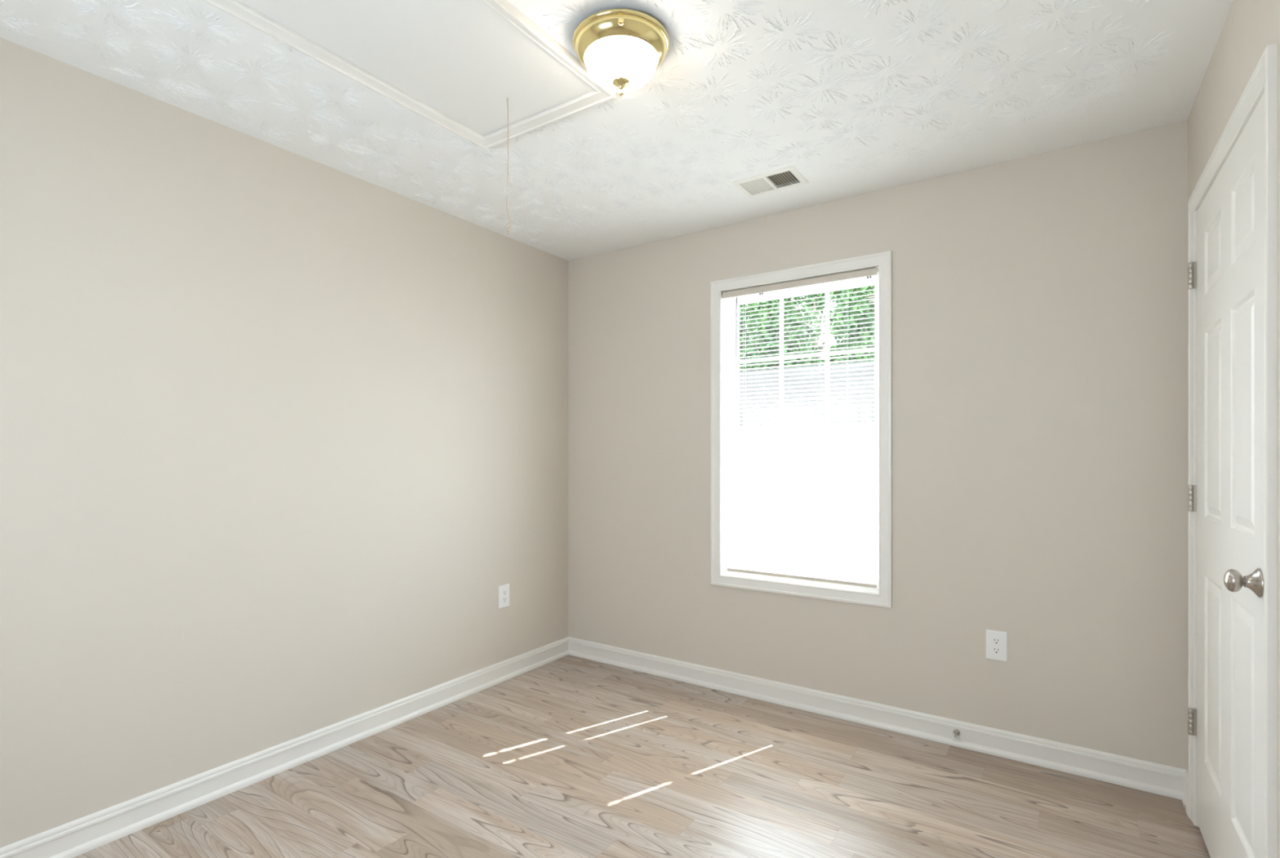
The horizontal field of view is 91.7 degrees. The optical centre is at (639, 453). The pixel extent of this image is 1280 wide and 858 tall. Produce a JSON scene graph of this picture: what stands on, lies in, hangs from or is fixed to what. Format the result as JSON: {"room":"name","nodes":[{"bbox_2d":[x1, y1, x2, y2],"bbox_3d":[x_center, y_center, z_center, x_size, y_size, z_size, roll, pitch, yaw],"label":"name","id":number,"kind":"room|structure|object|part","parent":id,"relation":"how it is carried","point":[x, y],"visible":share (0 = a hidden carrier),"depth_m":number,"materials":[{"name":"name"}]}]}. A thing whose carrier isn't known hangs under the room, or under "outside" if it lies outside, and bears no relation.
{"room":"empty bedroom","nodes":[
{"label":"empty bedroom","id":0,"kind":"room"},
{"bbox_2d":[0,37,568,847],"bbox_3d":[-1.482,0.020,2.452,0.140,2.440,3.780,0,0,34],"label":"wall","id":1,"kind":"structure","parent":0,"point":[282,432],"depth_m":2.28,"materials":[{"name":"beige paint"}]},
{"bbox_2d":[0,636,568,857],"bbox_3d":[-1.416,1.188,2.408,0.019,0.105,3.500,0,0,34],"label":"baseboard","id":2,"kind":"structure","parent":1,"relation":"attached to","point":[73,838],"depth_m":2.34,"materials":[{"name":"white"}]},
{"bbox_2d":[498,583,509,608],"bbox_3d":[-0.744,0.781,3.413,0.009,0.121,0.076,0,0,34],"label":"wall outlet","id":3,"kind":"object","parent":1,"relation":"attached to","point":[504,590],"visible":1,"depth_m":3.41,"materials":[{"name":"white plastic"}]},
{"bbox_2d":[502,596,506,602],"bbox_3d":[-0.741,0.801,3.411,0.003,0.028,0.034,0,0,34],"label":"receptacle","id":4,"kind":"object","parent":3,"relation":"attached to","point":[504,598],"depth_m":3.41,"materials":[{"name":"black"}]},
{"bbox_2d":[502,590,506,595],"bbox_3d":[-0.741,0.762,3.411,0.003,0.028,0.034,0,0,34],"label":"receptacle","id":5,"kind":"object","parent":3,"relation":"attached to","point":[504,592],"depth_m":3.41,"materials":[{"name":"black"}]},
{"bbox_2d":[0,0,1233,260],"bbox_3d":[-0.218,-1.258,1.599,3.191,0.125,3.780,0,0,34],"label":"ceiling","id":6,"kind":"structure","parent":0,"point":[858,96],"depth_m":2.10,"materials":[{"name":"white paint"}]},
{"bbox_2d":[202,0,616,149],"bbox_3d":[-0.732,-1.186,1.644,0.629,0.026,1.404,0,0,34],"label":"attic hatch","id":7,"kind":"object","parent":6,"relation":"attached to","point":[455,64],"visible":0.99,"depth_m":1.87,"materials":[{"name":"white"}]},
{"bbox_2d":[506,97,511,234],"bbox_3d":[-0.443,-0.965,2.089,0.017,0.462,0.009,0,0,34],"label":"pull cord","id":8,"kind":"object","parent":7,"relation":"hanging from","point":[508,230],"visible":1,"depth_m":2.09,"materials":[{"name":"beige fabric"}]},
{"bbox_2d":[572,8,669,96],"bbox_3d":[-0.055,-1.118,1.800,0.280,0.164,0.280,0,0,34],"label":"ceiling light","id":9,"kind":"object","parent":6,"relation":"attached to","point":[621,50],"visible":1,"depth_m":1.73,"materials":[{"name":"gold metal"}]},
{"bbox_3d":[-0.055,-1.115,1.800,0.208,0.079,0.208,0,0,34],"label":"lamp shade","id":10,"kind":"part","parent":9,"relation":"part of","materials":[{"name":"white glass"}]},
{"bbox_2d":[731,165,808,197],"bbox_3d":[0.575,-1.256,2.747,0.284,0.124,0.194,0,0,34],"label":"ceiling vent","id":11,"kind":"object","parent":6,"relation":"in","point":[766,183],"visible":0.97,"depth_m":2.75,"materials":[{"name":"white metal"}]},
{"bbox_2d":[73,654,1210,857],"bbox_3d":[0.139,1.300,1.358,4.051,0.120,3.780,0,0,34],"label":"floor","id":12,"kind":"structure","parent":0,"point":[569,756],"depth_m":2.23,"materials":[{"name":"brown wood"}]},
{"bbox_2d":[568,120,1187,769],"bbox_3d":[0.801,0.020,3.107,2.911,2.440,0.140,0,0,34],"label":"wall","id":13,"kind":"structure","parent":0,"point":[1040,300],"depth_m":2.63,"materials":[{"name":"beige paint"}]},
{"bbox_2d":[710,250,892,608],"bbox_3d":[0.795,-0.109,3.107,0.907,1.602,0.167,0,0,34],"label":"window","id":14,"kind":"structure","parent":13,"relation":"in","point":[882,595],"depth_m":3.08,"materials":[{"name":"white wood"}]},
{"bbox_2d":[722,267,878,587],"bbox_3d":[0.766,-0.118,3.073,0.784,1.469,0.041,0,0,34],"label":"window blind","id":15,"kind":"object","parent":14,"relation":"attached to","point":[864,273],"visible":0.98,"depth_m":3.04,"materials":[{"name":"white plastic"}]},
{"bbox_3d":[0.542,-0.111,3.228,0.001,1.422,0.028,0,0,34],"label":"ladder cord","id":16,"kind":"part","parent":15,"relation":"part of","materials":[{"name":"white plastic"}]},
{"bbox_3d":[0.777,0.608,3.070,0.756,0.017,0.024,0,0,34],"label":"rail","id":17,"kind":"part","parent":15,"relation":"part of","materials":[{"name":"beige plastic"}]},
{"bbox_3d":[0.977,-0.111,2.935,0.001,1.422,0.028,0,0,34],"label":"ladder cord","id":18,"kind":"part","parent":15,"relation":"part of","materials":[{"name":"white fabric"}]},
{"bbox_3d":[0.800,0.237,3.114,0.774,0.763,0.034,0,0,34],"label":"sash","id":19,"kind":"part","parent":14,"relation":"part of","materials":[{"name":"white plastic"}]},
{"bbox_3d":[0.821,-0.474,3.145,0.774,0.728,0.030,0,0,34],"label":"sash","id":20,"kind":"part","parent":14,"relation":"part of","materials":[{"name":"white plastic"}]},
{"bbox_2d":[568,636,1186,799],"bbox_3d":[0.756,1.188,3.041,2.911,0.105,0.019,0,0,34],"label":"baseboard","id":21,"kind":"structure","parent":13,"relation":"attached to","point":[1135,773],"depth_m":2.73,"materials":[{"name":"white"}]},
{"bbox_2d":[986,629,1007,662],"bbox_3d":[1.471,0.791,2.565,0.076,0.121,0.009,0,0,34],"label":"wall outlet","id":22,"kind":"object","parent":13,"relation":"attached to","point":[996,641],"visible":1,"depth_m":2.56,"materials":[{"name":"white plastic"}]},
{"bbox_2d":[991,637,1000,644],"bbox_3d":[1.469,0.772,2.562,0.034,0.028,0.003,0,0,34],"label":"receptacle","id":23,"kind":"object","parent":22,"relation":"attached to","point":[995,641],"depth_m":2.56,"materials":[{"name":"white plastic"}]},
{"bbox_2d":[991,646,1001,654],"bbox_3d":[1.469,0.811,2.562,0.034,0.028,0.003,0,0,34],"label":"receptacle","id":24,"kind":"object","parent":22,"relation":"attached to","point":[995,650],"depth_m":2.56,"materials":[{"name":"white plastic"}]},
{"bbox_2d":[952,728,959,741],"bbox_3d":[1.326,1.183,2.613,0.025,0.025,0.073,0,0,34],"label":"door stop","id":25,"kind":"object","parent":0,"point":[957,732],"visible":1,"depth_m":2.63,"materials":[{"name":"silver metal"}]},
{"bbox_2d":[1187,0,1279,857],"bbox_3d":[1.047,0.020,0.745,0.140,2.440,3.780,0,0,34],"label":"wall","id":26,"kind":"structure","parent":0,"point":[1250,26],"depth_m":1.58,"materials":[{"name":"beige paint"}]},
{"bbox_2d":[1181,769,1187,815],"bbox_3d":[1.921,1.188,2.183,0.020,0.105,0.138,0,0,34],"label":"baseboard","id":27,"kind":"structure","parent":26,"relation":"attached to","point":[1184,796],"depth_m":2.20,"materials":[{"name":"white"}]},
{"bbox_2d":[1187,43,1277,857],"bbox_3d":[1.650,0.186,1.695,0.204,2.108,0.974,0,0,34],"label":"door","id":28,"kind":"structure","parent":26,"relation":"in","point":[1233,204],"depth_m":1.64,"materials":[{"name":"white wood"}]},
{"bbox_3d":[1.630,0.209,1.708,0.035,2.022,0.844,0,0,34],"label":"panel","id":29,"kind":"part","parent":28,"relation":"part of","materials":[{"name":"white paint"}]},
{"bbox_3d":[1.375,0.293,1.438,0.037,0.053,0.053,0,0,34],"label":"knob","id":30,"kind":"part","parent":28,"relation":"part of","materials":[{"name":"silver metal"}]},
{"label":"outside","id":31,"kind":"structure","parent":0,"visible":0},
{"bbox_2d":[735,526,875,574],"bbox_3d":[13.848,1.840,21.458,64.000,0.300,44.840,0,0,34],"label":"ground","id":32,"kind":"structure","parent":31,"point":[769,529],"depth_m":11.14,"materials":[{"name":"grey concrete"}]},
{"bbox_2d":[738,303,759,353],"bbox_3d":[4.312,-3.157,26.213,2.767,9.700,2.758,0,0,34],"label":"tree","id":33,"kind":"object","parent":32,"relation":"on","point":[745,339],"visible":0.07,"depth_m":26.07,"materials":[{"name":"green plant"}]},
{"bbox_2d":[738,295,817,371],"bbox_3d":[4.519,-2.095,20.539,2.560,7.577,2.591,0,0,34],"label":"tree","id":34,"kind":"object","parent":32,"relation":"on","point":[797,298],"visible":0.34,"depth_m":19.93,"materials":[{"name":"green plant"}]},
{"bbox_2d":[794,293,835,365],"bbox_3d":[6.695,-2.784,24.378,2.918,8.955,2.608,0,0,-1],"label":"tree","id":35,"kind":"object","parent":32,"relation":"on","point":[820,295],"visible":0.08,"depth_m":24.21,"materials":[{"name":"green plant"}]},
{"bbox_2d":[820,285,874,364],"bbox_3d":[6.411,-2.195,18.581,2.569,7.777,2.696,0,0,34],"label":"tree","id":36,"kind":"object","parent":32,"relation":"on","point":[871,287],"visible":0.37,"depth_m":17.93,"materials":[{"name":"green plant"}]}
]}

